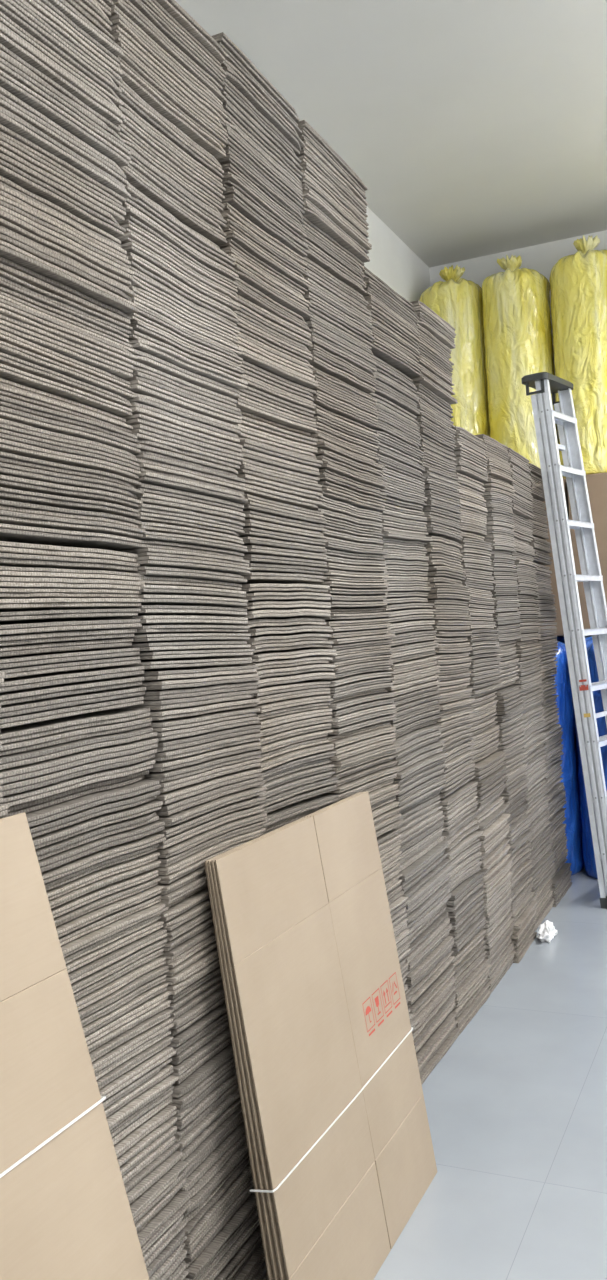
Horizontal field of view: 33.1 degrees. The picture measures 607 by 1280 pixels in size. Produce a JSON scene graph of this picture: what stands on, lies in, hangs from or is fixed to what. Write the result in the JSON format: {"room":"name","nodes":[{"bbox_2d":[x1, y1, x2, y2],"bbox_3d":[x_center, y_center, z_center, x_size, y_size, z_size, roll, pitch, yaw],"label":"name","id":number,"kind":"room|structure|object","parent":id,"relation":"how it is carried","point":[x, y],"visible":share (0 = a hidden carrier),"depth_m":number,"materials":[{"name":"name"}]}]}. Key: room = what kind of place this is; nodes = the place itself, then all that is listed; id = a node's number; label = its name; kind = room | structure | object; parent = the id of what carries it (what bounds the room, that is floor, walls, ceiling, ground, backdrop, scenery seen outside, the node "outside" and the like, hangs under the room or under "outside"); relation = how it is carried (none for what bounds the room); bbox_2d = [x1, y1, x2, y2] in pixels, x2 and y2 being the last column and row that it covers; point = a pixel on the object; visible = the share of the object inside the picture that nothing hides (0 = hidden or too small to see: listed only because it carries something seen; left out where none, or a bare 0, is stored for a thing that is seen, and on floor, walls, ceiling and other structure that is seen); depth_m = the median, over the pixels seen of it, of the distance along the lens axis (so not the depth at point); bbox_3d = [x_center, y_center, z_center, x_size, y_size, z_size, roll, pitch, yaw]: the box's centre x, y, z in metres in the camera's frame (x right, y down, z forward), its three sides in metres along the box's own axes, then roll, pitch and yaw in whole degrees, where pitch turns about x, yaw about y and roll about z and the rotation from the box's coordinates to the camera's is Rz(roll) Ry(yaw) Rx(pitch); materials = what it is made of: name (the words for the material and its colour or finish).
{"room":"warehouse storage room","nodes":[
{"label":"warehouse storage room","id":0,"kind":"room"},
{"bbox_2d":[175,0,606,267],"bbox_3d":[1.041,-2.625,1.914,4.860,0.100,9.500,-3,0,25],"label":"ceiling","id":1,"kind":"structure","parent":0,"point":[471,129],"depth_m":4.87,"materials":[{"name":"paint"}]},
{"bbox_2d":[364,207,429,301],"bbox_3d":[-0.999,-0.461,2.925,0.100,4.000,9.500,-3,0,25],"label":"wall","id":2,"kind":"structure","parent":0,"point":[392,261],"depth_m":6.43,"materials":[{"name":"white paint"}]},
{"bbox_2d":[373,865,606,1279],"bbox_3d":[1.275,1.468,1.938,4.860,0.100,9.500,-3,0,25],"label":"floor","id":3,"kind":"structure","parent":0,"point":[516,1106],"depth_m":3.03,"materials":[{"name":"tile"}]},
{"bbox_2d":[0,672,8,818],"bbox_3d":[-0.991,0.110,1.573,0.953,2.875,0.470,-3,0,25],"label":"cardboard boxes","id":4,"kind":"object","parent":3,"relation":"on","point":[3,807],"visible":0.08,"depth_m":1.58},
{"bbox_2d":[0,812,148,1279],"bbox_3d":[-0.453,0.895,1.087,0.351,1.249,0.958,-3,0,25],"label":"bundle","id":5,"kind":"object","parent":3,"relation":"on","point":[66,1214],"visible":1,"depth_m":1.45,"materials":[{"name":"beige cardboard"}]},
{"bbox_2d":[0,0,190,1279],"bbox_3d":[-0.802,0.104,1.985,0.950,2.861,0.476,-3,0,25],"label":"cardboard boxes","id":6,"kind":"object","parent":3,"relation":"on","point":[76,763],"visible":0.9,"depth_m":1.82},
{"bbox_2d":[7,0,267,1279],"bbox_3d":[-0.614,0.086,2.387,0.956,2.871,0.454,-3,0,25],"label":"cardboard boxes","id":7,"kind":"object","parent":3,"relation":"on","point":[187,373],"visible":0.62,"depth_m":2.14},
{"bbox_2d":[114,32,338,834],"bbox_3d":[-0.432,0.050,2.789,0.952,2.917,0.467,-3,0,25],"label":"cardboard boxes","id":8,"kind":"object","parent":3,"relation":"on","point":[263,202],"visible":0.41,"depth_m":2.57},
{"bbox_2d":[204,791,436,1279],"bbox_3d":[0.080,0.957,2.450,0.174,1.049,0.875,-3,0,25],"label":"bundle","id":9,"kind":"object","parent":3,"relation":"on","point":[339,1141],"visible":1,"depth_m":2.34,"materials":[{"name":"brown cardboard"}]},
{"bbox_2d":[256,120,415,1050],"bbox_3d":[-0.235,0.038,3.216,0.952,2.913,0.508,-3,0,25],"label":"cardboard boxes","id":10,"kind":"object","parent":3,"relation":"on","point":[335,225],"visible":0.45,"depth_m":3.01},
{"bbox_2d":[325,266,459,1083],"bbox_3d":[-0.024,0.147,3.665,0.946,2.665,0.511,-3,0,25],"label":"cardboard boxes","id":11,"kind":"object","parent":3,"relation":"on","point":[424,868],"visible":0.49,"depth_m":3.46},
{"bbox_2d":[354,301,490,1035],"bbox_3d":[0.169,0.124,4.086,0.946,2.684,0.450,-3,0,25],"label":"cardboard boxes","id":12,"kind":"object","parent":3,"relation":"on","point":[465,909],"visible":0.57,"depth_m":3.87},
{"bbox_2d":[434,426,514,993],"bbox_3d":[0.363,0.304,4.481,0.950,2.298,0.457,-3,0,25],"label":"cardboard boxes","id":13,"kind":"object","parent":3,"relation":"on","point":[471,460],"visible":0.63,"depth_m":4.27},
{"bbox_2d":[441,434,536,962],"bbox_3d":[0.548,0.272,4.873,0.958,2.336,0.446,-3,0,25],"label":"cardboard boxes","id":14,"kind":"object","parent":3,"relation":"on","point":[498,495],"visible":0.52,"depth_m":4.65},
{"bbox_2d":[487,448,555,930],"bbox_3d":[0.735,0.260,5.288,0.951,2.334,0.498,-3,0,25],"label":"cardboard boxes","id":15,"kind":"object","parent":3,"relation":"on","point":[530,679],"visible":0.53,"depth_m":5.09},
{"bbox_2d":[520,463,571,906],"bbox_3d":[0.931,0.253,5.727,0.938,2.321,0.492,-3,0,25],"label":"cardboard boxes","id":16,"kind":"object","parent":3,"relation":"on","point":[556,793],"visible":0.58,"depth_m":5.54},
{"bbox_2d":[536,920,557,942],"bbox_3d":[1.146,1.364,4.810,0.084,0.088,0.202,-3,0,25],"label":"crumpled paper","id":17,"kind":"object","parent":3,"relation":"on","point":[547,931],"visible":1,"depth_m":4.78,"materials":[{"name":"white paper"}]},
{"bbox_2d":[521,372,606,908],"bbox_3d":[1.531,-0.015,5.495,0.379,2.797,0.536,-3,0,37],"label":"step ladder","id":18,"kind":"object","parent":3,"relation":"on","point":[545,384],"visible":1,"depth_m":5.33,"materials":[{"name":"silver metal"}]},
{"bbox_2d":[552,636,582,850],"bbox_3d":[1.611,0.671,6.582,0.468,1.398,0.474,-3,0,25],"label":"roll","id":19,"kind":"object","parent":3,"relation":"on","point":[559,638],"visible":0.02,"depth_m":6.38,"materials":[{"name":"plastic"}]},
{"bbox_2d":[537,477,568,635],"bbox_3d":[1.302,-0.492,6.615,0.922,0.956,0.592,-3,0,25],"label":"cardboard stack","id":20,"kind":"object","parent":19,"relation":"on","point":[558,619],"visible":0.02,"depth_m":6.20,"materials":[{"name":"cardboard"}]},
{"bbox_2d":[419,265,488,435],"bbox_3d":[1.000,-1.698,6.701,0.434,1.477,0.432,-3,0,25],"label":"roll","id":21,"kind":"object","parent":20,"relation":"on","point":[457,300],"visible":0.41,"depth_m":6.50,"materials":[{"name":"plastic"}]},
{"bbox_2d":[482,255,557,468],"bbox_3d":[1.382,-1.716,6.525,0.434,1.471,0.437,-3,0,25],"label":"roll","id":22,"kind":"object","parent":20,"relation":"on","point":[517,327],"visible":0.76,"depth_m":6.34,"materials":[{"name":"plastic"}]},
{"bbox_2d":[552,642,583,874],"bbox_3d":[1.407,0.688,6.138,0.473,1.394,0.476,-3,0,25],"label":"roll","id":23,"kind":"object","parent":3,"relation":"on","point":[564,701],"visible":0.22,"depth_m":5.96,"materials":[{"name":"plastic"}]},
{"bbox_2d":[575,637,606,878],"bbox_3d":[1.837,0.664,5.939,0.475,1.395,0.478,-3,0,25],"label":"roll","id":24,"kind":"object","parent":3,"relation":"on","point":[587,842],"visible":0.25,"depth_m":5.86,"materials":[{"name":"plastic"}]},
{"bbox_3d":[2.040,0.649,6.384,0.476,1.396,0.475,-3,0,25],"label":"roll","id":25,"kind":"object","parent":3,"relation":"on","visible":0},
{"bbox_2d":[568,472,606,628],"bbox_3d":[2.041,-0.532,6.273,0.672,0.956,0.592,-3,0,25],"label":"carton","id":26,"kind":"object","parent":25,"relation":"on","point":[596,483],"visible":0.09,"depth_m":6.08,"materials":[{"name":"brown cardboard"}]},
{"bbox_2d":[549,235,606,478],"bbox_3d":[1.775,-1.746,6.342,0.437,1.489,0.436,-3,0,25],"label":"roll","id":27,"kind":"object","parent":26,"relation":"on","point":[578,281],"visible":0.81,"depth_m":6.15,"materials":[{"name":"plastic"}]},
{"bbox_2d":[429,230,606,637],"bbox_3d":[3.125,-0.716,6.193,4.660,4.000,0.100,-3,0,25],"label":"wall","id":28,"kind":"structure","parent":0,"point":[541,258],"depth_m":6.82,"materials":[{"name":"white paint"}]}
]}

